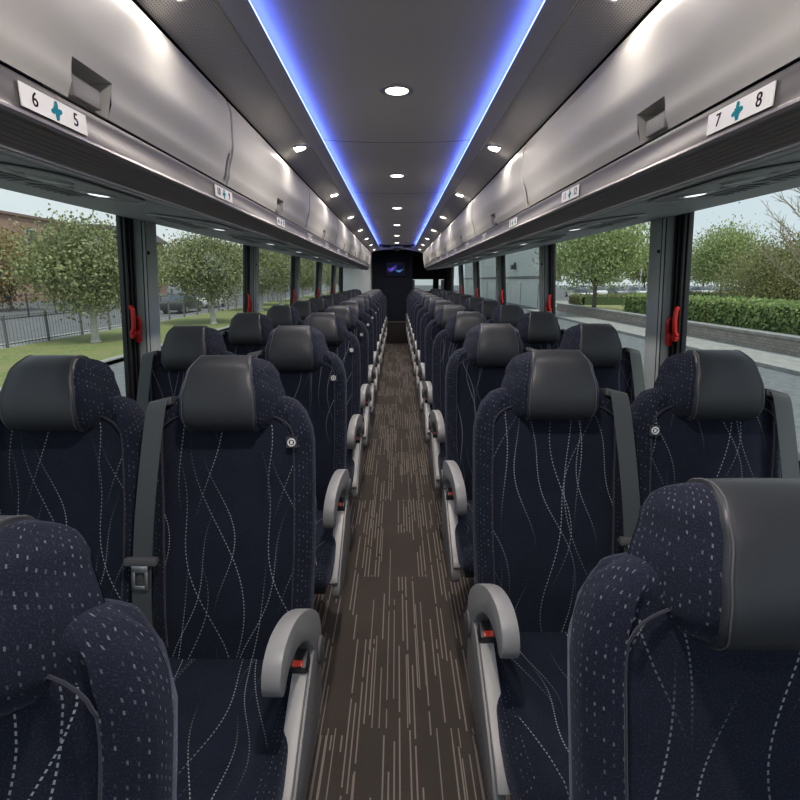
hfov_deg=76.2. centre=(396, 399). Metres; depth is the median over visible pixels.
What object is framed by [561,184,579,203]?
number sign
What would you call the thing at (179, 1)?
recessed light
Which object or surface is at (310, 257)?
unit
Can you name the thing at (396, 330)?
step
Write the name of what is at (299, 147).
recessed light
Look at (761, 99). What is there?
number sign
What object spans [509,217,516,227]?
number sign
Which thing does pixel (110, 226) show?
annex
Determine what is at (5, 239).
autumn tree
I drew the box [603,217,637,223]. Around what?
air vent
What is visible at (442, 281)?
window
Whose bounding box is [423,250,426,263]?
bin
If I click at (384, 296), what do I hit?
seat
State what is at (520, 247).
unit
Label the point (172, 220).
air vent
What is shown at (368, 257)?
bin
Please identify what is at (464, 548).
seat cushion
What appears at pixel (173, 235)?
tree
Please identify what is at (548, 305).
handle
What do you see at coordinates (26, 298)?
hedge
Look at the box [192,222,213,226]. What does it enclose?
light
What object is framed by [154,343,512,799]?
floor
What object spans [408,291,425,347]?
seat
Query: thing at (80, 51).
bin
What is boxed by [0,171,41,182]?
air vent
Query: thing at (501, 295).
handle
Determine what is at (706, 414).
seat
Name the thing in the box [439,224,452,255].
bin
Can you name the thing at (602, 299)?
clipped hedge
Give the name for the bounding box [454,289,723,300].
parking garage
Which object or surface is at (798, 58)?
wall
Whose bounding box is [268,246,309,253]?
unit
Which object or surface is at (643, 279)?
tree
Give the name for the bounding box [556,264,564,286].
tree
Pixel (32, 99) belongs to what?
number sign
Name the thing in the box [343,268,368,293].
wall partition
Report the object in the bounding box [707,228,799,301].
tree
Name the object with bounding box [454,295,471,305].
seat
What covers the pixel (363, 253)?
bin
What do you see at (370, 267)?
wall
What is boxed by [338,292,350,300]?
seat
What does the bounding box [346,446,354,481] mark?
seat cushion
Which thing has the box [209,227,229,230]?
light
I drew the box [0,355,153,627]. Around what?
seat
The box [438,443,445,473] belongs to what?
seat cushion
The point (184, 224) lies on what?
air vent
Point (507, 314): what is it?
seat
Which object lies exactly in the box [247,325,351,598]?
seat
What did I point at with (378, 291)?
seat
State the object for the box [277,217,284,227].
number sign
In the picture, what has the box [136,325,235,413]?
seat
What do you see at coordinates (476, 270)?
window post
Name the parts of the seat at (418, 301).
backrest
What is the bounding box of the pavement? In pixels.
[526,309,799,375]
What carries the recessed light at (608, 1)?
in the ceiling at (583, 32)
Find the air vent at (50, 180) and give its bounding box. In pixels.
[27,176,73,185]
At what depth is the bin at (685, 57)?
1.04 m
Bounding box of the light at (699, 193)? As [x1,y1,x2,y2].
[676,190,714,198]
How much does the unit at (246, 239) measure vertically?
0.033 m
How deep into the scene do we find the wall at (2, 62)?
2.68 m
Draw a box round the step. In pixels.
[386,321,407,343]
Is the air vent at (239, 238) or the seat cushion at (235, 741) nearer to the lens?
the seat cushion at (235, 741)
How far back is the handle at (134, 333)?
2.29 m
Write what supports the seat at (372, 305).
on the floor
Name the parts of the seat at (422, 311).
panel, armrest, backrest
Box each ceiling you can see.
[136,0,376,251]
[250,0,543,250]
[417,0,657,251]
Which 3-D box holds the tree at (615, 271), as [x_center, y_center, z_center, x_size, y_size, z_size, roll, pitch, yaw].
[57.750,-36.596,143.055,13.576,10.848,13.796,-3,14,-13]
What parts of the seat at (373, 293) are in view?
backrest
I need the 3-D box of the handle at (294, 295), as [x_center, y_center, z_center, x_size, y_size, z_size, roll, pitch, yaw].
[-1.183,-1.183,5.873,0.035,0.174,0.084,-1,13,-3]
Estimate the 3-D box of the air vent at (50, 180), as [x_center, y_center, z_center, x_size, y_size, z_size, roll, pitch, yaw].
[-0.705,-0.447,1.040,0.080,0.014,0.080,0,13,0]
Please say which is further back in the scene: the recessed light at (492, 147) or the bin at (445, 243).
the bin at (445, 243)
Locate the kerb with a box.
[0,325,229,390]
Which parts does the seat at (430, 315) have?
panel, armrest, recline lever, backrest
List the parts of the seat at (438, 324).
panel, recline lever, armrest, backrest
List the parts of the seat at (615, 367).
backrest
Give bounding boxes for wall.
[0,60,345,291]
[369,253,371,290]
[371,246,422,253]
[372,252,410,320]
[375,251,410,251]
[411,251,446,291]
[411,252,412,289]
[446,57,799,291]
[556,303,799,356]
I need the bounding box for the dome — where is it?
[392,247,401,250]
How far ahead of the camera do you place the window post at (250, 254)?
4.07 m
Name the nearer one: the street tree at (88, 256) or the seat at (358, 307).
the seat at (358, 307)
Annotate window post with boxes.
[116,215,160,400]
[243,245,258,312]
[290,256,299,305]
[315,261,322,297]
[331,265,336,293]
[458,265,463,293]
[473,261,479,296]
[496,255,505,304]
[539,243,555,315]
[643,211,694,389]
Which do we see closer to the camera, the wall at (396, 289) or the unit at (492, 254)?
the unit at (492, 254)
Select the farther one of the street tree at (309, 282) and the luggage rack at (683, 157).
the street tree at (309, 282)
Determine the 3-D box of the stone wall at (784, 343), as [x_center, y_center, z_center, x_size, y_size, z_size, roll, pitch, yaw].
[13.650,-2.861,21.928,0.620,0.725,43.000,0,13,0]
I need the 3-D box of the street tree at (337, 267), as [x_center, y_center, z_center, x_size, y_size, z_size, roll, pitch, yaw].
[-11.521,-21.152,85.319,8.052,7.172,8.303,4,14,17]
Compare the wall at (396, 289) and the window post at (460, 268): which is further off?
the wall at (396, 289)
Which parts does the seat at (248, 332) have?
backrest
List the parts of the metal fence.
post, post, post, post, rail, post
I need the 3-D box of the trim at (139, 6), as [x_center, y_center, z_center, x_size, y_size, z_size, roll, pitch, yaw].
[-0.573,-1.696,4.686,0.055,0.044,12.500,0,13,0]
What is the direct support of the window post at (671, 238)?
attached to the wall
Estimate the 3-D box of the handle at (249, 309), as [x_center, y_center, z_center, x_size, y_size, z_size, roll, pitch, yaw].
[-1.183,-0.763,4.091,0.035,0.174,0.084,-1,13,-3]
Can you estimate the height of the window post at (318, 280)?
0.860 m
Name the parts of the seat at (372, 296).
backrest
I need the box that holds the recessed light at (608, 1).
[602,0,616,3]
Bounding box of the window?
[413,280,443,289]
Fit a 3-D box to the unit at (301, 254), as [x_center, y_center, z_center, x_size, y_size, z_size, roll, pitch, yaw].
[-0.747,-1.243,4.392,0.241,0.033,0.477,0,13,0]
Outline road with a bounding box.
[0,290,328,343]
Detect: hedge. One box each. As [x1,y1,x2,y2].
[0,288,197,317]
[569,293,632,304]
[622,291,799,335]
[689,291,797,298]
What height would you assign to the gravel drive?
0.350 m
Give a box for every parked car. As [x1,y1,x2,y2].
[159,294,202,313]
[196,295,225,307]
[564,286,581,296]
[568,288,592,297]
[591,287,607,293]
[607,286,628,294]
[626,286,646,293]
[691,287,712,291]
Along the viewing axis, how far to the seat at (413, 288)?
11.14 m
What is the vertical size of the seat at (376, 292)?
1.221 m
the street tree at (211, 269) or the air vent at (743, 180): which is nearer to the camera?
the air vent at (743, 180)
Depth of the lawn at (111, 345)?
20.47 m
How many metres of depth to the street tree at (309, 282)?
59.92 m
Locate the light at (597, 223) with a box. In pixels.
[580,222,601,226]
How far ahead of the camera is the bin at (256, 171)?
2.06 m
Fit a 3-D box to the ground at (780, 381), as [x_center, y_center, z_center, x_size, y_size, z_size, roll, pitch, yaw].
[0.000,-20.080,98.006,280.000,0.600,320.000,0,13,0]
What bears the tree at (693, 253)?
on the ground at (780, 381)
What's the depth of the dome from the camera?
10.66 m
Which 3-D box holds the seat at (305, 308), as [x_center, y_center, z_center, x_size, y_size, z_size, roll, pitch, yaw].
[-0.856,-0.224,4.398,0.450,1.221,0.695,0,13,0]
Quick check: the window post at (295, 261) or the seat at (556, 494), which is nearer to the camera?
the seat at (556, 494)
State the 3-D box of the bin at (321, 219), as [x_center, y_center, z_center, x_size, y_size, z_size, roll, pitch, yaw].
[-0.570,-1.346,3.844,0.076,0.252,1.492,0,13,0]
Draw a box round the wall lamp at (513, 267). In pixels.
[510,263,515,269]
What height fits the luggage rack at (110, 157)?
0.366 m
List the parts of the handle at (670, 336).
lever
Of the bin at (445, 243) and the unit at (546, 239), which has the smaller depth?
the unit at (546, 239)
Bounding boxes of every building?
[0,210,117,302]
[464,247,538,307]
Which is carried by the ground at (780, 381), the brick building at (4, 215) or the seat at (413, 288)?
the brick building at (4, 215)
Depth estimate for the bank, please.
40.54 m
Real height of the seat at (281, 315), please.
1.221 m
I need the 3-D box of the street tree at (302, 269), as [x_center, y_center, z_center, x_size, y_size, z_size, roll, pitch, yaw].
[-11.507,-12.733,50.819,7.018,6.574,6.611,-10,17,-38]
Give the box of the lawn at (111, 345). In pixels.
[0,290,338,386]
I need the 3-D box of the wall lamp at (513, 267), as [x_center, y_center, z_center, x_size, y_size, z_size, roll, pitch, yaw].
[13.050,-14.997,57.083,0.600,0.750,0.800,0,13,0]
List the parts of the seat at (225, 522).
backrest, armrest, recline lever, panel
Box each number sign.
[17,80,87,135]
[214,184,232,203]
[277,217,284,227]
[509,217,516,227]
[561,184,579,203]
[706,80,776,135]
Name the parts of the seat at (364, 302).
backrest, armrest, panel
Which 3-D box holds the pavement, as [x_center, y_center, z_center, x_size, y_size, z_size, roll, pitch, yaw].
[12.300,-1.536,17.617,2.200,0.120,55.000,0,13,0]
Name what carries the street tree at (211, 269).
on the lawn at (111, 345)
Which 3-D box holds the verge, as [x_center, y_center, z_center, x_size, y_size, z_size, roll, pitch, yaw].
[-35.000,-12.405,63.856,18.000,0.100,150.000,0,13,0]
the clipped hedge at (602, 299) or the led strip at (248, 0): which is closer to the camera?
the led strip at (248, 0)
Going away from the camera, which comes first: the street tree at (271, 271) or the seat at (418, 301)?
the seat at (418, 301)
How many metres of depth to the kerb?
16.50 m
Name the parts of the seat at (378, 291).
backrest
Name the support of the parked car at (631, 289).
on the parking garage
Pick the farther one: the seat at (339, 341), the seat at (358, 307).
the seat at (358, 307)
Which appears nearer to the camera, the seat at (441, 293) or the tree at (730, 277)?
the seat at (441, 293)
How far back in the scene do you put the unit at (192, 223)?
1.84 m
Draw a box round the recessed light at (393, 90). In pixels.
[380,84,413,96]
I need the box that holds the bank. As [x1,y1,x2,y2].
[582,305,624,310]
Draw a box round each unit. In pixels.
[0,163,145,203]
[147,214,242,232]
[227,235,285,245]
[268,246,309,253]
[294,253,325,257]
[310,257,336,261]
[449,260,471,263]
[457,257,483,261]
[468,253,499,257]
[484,246,525,253]
[508,235,566,245]
[551,214,646,232]
[648,162,799,203]
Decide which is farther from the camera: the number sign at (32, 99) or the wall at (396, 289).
the wall at (396, 289)
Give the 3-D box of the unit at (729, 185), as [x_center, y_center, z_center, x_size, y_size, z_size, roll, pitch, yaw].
[0.747,-0.474,1.121,0.241,0.033,0.477,0,13,0]
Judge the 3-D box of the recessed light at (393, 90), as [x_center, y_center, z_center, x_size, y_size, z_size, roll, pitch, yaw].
[0.000,-1.194,1.969,0.132,0.006,0.132,0,13,0]
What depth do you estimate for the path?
24.87 m
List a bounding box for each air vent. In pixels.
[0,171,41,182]
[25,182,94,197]
[27,176,73,185]
[156,217,190,223]
[180,223,208,228]
[234,237,252,240]
[541,237,559,240]
[585,223,613,228]
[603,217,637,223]
[699,182,768,197]
[720,176,766,185]
[752,170,799,182]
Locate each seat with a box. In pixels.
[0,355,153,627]
[0,515,177,799]
[124,355,324,799]
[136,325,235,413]
[220,312,273,354]
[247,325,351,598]
[266,305,303,328]
[291,301,317,320]
[303,312,364,498]
[308,298,329,312]
[320,295,338,305]
[325,305,371,446]
[330,293,345,302]
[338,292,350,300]
[338,301,375,414]
[343,291,354,297]
[348,298,378,392]
[354,295,381,376]
[361,293,382,364]
[365,292,384,355]
[368,291,385,348]
[370,290,386,342]
[373,289,387,336]
[405,288,418,332]
[406,289,420,336]
[407,290,423,336]
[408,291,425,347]
[409,292,428,354]
[410,293,432,363]
[412,295,437,375]
[414,297,444,390]
[417,300,454,411]
[422,305,466,441]
[428,311,486,490]
[438,291,450,297]
[440,323,535,581]
[443,292,455,299]
[448,293,463,302]
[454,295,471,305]
[463,297,483,310]
[464,350,639,799]
[474,300,500,319]
[487,305,523,327]
[516,311,566,349]
[554,323,644,405]
[567,478,799,799]
[630,350,799,506]
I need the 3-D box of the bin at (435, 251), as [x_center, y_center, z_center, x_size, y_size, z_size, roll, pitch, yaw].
[0.570,-2.155,7.280,0.076,0.252,1.492,0,13,0]
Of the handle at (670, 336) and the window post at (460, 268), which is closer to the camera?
the handle at (670, 336)
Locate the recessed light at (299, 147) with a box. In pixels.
[293,144,307,152]
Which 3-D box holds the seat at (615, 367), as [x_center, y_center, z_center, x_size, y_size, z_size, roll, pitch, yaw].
[0.856,0.331,2.042,0.450,1.221,0.695,0,13,0]
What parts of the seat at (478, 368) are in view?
panel, recline lever, armrest, seat frame, backrest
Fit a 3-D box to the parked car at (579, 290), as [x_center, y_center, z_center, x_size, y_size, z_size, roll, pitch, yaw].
[22.000,-12.583,60.718,1.826,1.475,4.412,0,13,-1]
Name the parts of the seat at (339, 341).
backrest, armrest, recline lever, panel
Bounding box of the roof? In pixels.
[329,140,464,216]
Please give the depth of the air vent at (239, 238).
2.61 m
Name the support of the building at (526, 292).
on the ground at (780, 381)
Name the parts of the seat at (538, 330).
backrest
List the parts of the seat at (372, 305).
backrest, armrest, panel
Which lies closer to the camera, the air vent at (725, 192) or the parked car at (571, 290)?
the air vent at (725, 192)
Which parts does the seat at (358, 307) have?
backrest, recline lever, armrest, panel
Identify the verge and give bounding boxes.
[0,290,288,319]
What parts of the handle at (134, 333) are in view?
lever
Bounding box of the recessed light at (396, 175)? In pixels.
[388,173,405,177]
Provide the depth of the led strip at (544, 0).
1.82 m
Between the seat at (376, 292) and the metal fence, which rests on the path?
the metal fence
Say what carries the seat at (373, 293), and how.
on the floor
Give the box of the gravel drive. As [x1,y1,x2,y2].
[556,301,568,306]
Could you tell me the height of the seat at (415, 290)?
1.221 m
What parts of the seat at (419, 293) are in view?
backrest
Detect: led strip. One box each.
[248,0,376,241]
[417,0,545,241]
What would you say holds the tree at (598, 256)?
on the bank
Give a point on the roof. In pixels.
(329, 140)
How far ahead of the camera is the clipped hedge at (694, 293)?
54.24 m
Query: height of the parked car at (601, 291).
1.475 m
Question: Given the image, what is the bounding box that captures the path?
[0,290,336,348]
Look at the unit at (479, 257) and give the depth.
5.05 m
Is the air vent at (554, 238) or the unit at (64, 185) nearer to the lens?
the unit at (64, 185)
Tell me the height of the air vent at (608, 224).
0.010 m
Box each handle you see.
[128,305,141,342]
[247,294,251,311]
[293,290,295,301]
[500,290,502,304]
[546,294,551,311]
[665,306,679,345]
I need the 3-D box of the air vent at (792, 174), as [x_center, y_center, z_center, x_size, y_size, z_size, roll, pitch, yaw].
[0.802,-0.456,1.023,0.066,0.010,0.170,0,13,0]
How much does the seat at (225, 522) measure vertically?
1.221 m
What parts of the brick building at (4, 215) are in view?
pane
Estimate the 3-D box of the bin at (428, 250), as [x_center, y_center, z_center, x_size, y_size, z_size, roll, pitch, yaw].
[0.570,-2.498,8.740,0.076,0.252,1.492,0,13,0]
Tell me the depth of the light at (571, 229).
2.00 m
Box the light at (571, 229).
[564,227,584,230]
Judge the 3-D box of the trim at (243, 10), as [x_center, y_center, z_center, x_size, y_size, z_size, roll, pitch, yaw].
[-0.398,-1.813,4.659,0.044,0.085,12.500,0,13,0]
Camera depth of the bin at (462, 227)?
4.17 m
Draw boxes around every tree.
[0,203,189,341]
[0,213,56,311]
[113,232,170,294]
[157,235,195,291]
[158,229,262,323]
[223,242,242,286]
[232,243,304,310]
[266,251,315,304]
[281,255,326,300]
[304,263,336,297]
[322,264,338,294]
[519,222,649,306]
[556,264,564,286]
[585,271,625,286]
[623,250,648,288]
[690,202,775,297]
[690,253,720,286]
[701,248,799,299]
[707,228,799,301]
[748,187,799,297]
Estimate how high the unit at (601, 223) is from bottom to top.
0.033 m
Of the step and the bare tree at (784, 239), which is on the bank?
the bare tree at (784, 239)
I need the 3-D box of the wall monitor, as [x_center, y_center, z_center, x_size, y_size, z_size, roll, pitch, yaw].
[-0.030,-2.998,11.693,0.420,0.310,0.054,0,13,0]
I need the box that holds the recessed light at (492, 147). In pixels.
[486,144,500,152]
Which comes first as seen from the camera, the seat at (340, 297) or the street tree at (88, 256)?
the seat at (340, 297)
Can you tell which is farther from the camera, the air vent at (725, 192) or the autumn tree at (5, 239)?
the autumn tree at (5, 239)
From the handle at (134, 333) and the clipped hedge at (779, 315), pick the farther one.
the clipped hedge at (779, 315)
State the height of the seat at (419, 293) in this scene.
1.221 m
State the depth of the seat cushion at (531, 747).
1.09 m
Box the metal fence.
[0,291,285,347]
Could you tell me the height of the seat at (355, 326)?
1.221 m
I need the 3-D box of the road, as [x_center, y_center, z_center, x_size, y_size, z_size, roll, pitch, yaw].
[-21.100,-12.371,63.864,9.800,0.030,150.000,0,13,0]
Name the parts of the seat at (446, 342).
panel, recline lever, armrest, backrest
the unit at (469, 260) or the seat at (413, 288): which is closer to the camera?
the unit at (469, 260)
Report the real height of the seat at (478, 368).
1.221 m
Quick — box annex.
[84,224,167,293]
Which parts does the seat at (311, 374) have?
backrest, seat frame, armrest, recline lever, panel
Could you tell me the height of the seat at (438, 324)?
1.221 m
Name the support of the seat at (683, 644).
on the floor
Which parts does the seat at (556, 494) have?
panel, armrest, recline lever, backrest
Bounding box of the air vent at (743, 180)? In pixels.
[720,176,766,185]
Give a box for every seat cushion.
[168,657,291,799]
[314,511,335,592]
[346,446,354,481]
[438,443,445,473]
[455,500,473,575]
[494,632,568,799]
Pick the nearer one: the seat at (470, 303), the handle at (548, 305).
the handle at (548, 305)
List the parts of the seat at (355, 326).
backrest, recline lever, armrest, panel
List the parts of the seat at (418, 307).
armrest, backrest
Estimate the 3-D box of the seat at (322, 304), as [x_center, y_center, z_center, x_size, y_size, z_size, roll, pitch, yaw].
[-0.856,-0.416,5.215,0.450,1.221,0.695,0,13,0]
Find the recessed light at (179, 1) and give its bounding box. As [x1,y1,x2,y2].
[177,0,191,3]
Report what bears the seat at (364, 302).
on the floor
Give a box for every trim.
[132,0,368,249]
[227,0,378,247]
[415,0,566,247]
[425,0,661,249]
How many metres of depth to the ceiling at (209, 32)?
1.60 m
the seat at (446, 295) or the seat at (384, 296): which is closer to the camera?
the seat at (446, 295)
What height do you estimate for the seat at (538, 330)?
1.221 m
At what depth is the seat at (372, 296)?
6.96 m
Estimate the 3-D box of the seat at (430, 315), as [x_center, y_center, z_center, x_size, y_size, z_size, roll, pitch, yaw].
[0.423,-0.247,4.495,0.472,1.221,0.694,0,13,0]
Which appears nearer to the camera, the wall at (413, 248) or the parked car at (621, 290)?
the wall at (413, 248)
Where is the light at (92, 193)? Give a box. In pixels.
[79,190,117,198]
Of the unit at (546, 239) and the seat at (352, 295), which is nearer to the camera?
the unit at (546, 239)
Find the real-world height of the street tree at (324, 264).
6.873 m
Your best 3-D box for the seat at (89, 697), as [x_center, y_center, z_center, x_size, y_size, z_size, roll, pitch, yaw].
[-0.450,0.756,0.336,0.472,1.174,0.738,0,13,0]
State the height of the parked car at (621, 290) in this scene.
1.475 m
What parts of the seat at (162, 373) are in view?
backrest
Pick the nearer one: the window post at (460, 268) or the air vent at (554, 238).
the air vent at (554, 238)
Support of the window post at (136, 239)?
attached to the wall
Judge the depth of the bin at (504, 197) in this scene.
2.63 m
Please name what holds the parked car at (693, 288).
on the parking garage
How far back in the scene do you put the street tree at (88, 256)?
19.49 m
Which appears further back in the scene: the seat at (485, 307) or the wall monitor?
the wall monitor
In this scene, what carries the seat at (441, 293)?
on the floor
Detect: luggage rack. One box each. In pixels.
[0,63,370,269]
[423,59,799,269]
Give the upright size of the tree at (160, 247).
8.344 m
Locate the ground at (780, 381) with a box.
[109,285,799,452]
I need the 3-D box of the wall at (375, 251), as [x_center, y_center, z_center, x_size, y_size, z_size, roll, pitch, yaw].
[0.000,-2.674,12.654,2.500,2.230,0.050,0,13,0]
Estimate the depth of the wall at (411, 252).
11.73 m
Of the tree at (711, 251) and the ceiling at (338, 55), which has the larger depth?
the tree at (711, 251)
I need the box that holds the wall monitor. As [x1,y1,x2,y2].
[386,262,404,275]
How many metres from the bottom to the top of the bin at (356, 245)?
0.252 m
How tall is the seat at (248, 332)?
1.221 m
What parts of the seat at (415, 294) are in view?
backrest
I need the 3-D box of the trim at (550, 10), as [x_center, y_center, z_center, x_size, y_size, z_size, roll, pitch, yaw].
[0.398,-1.813,4.659,0.044,0.085,12.500,0,13,0]
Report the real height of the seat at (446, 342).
1.221 m
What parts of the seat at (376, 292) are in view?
backrest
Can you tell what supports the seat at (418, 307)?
on the floor
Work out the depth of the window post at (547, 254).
3.95 m
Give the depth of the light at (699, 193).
1.19 m
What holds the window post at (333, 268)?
attached to the wall
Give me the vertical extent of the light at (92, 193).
0.014 m
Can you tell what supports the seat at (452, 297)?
on the floor
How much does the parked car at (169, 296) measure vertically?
1.475 m
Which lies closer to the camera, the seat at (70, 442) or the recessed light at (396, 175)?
the seat at (70, 442)
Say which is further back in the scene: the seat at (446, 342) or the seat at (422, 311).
the seat at (422, 311)
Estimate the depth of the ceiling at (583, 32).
1.60 m
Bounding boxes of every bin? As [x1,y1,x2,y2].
[0,0,231,184]
[225,101,308,228]
[306,186,336,244]
[335,216,351,253]
[350,232,360,258]
[359,242,366,261]
[365,248,370,263]
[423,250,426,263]
[426,245,432,262]
[431,236,440,259]
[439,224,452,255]
[451,199,475,248]
[472,145,528,235]
[523,0,799,206]
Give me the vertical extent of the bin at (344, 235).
0.252 m
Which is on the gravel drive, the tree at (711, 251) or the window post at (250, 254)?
the tree at (711, 251)
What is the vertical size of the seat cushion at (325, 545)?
0.119 m
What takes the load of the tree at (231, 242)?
on the verge
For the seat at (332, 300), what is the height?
1.221 m
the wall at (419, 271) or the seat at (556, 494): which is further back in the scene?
the wall at (419, 271)
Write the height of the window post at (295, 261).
0.860 m
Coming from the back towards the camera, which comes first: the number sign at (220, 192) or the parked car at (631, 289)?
the parked car at (631, 289)
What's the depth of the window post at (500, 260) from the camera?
5.73 m
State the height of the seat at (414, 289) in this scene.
1.221 m

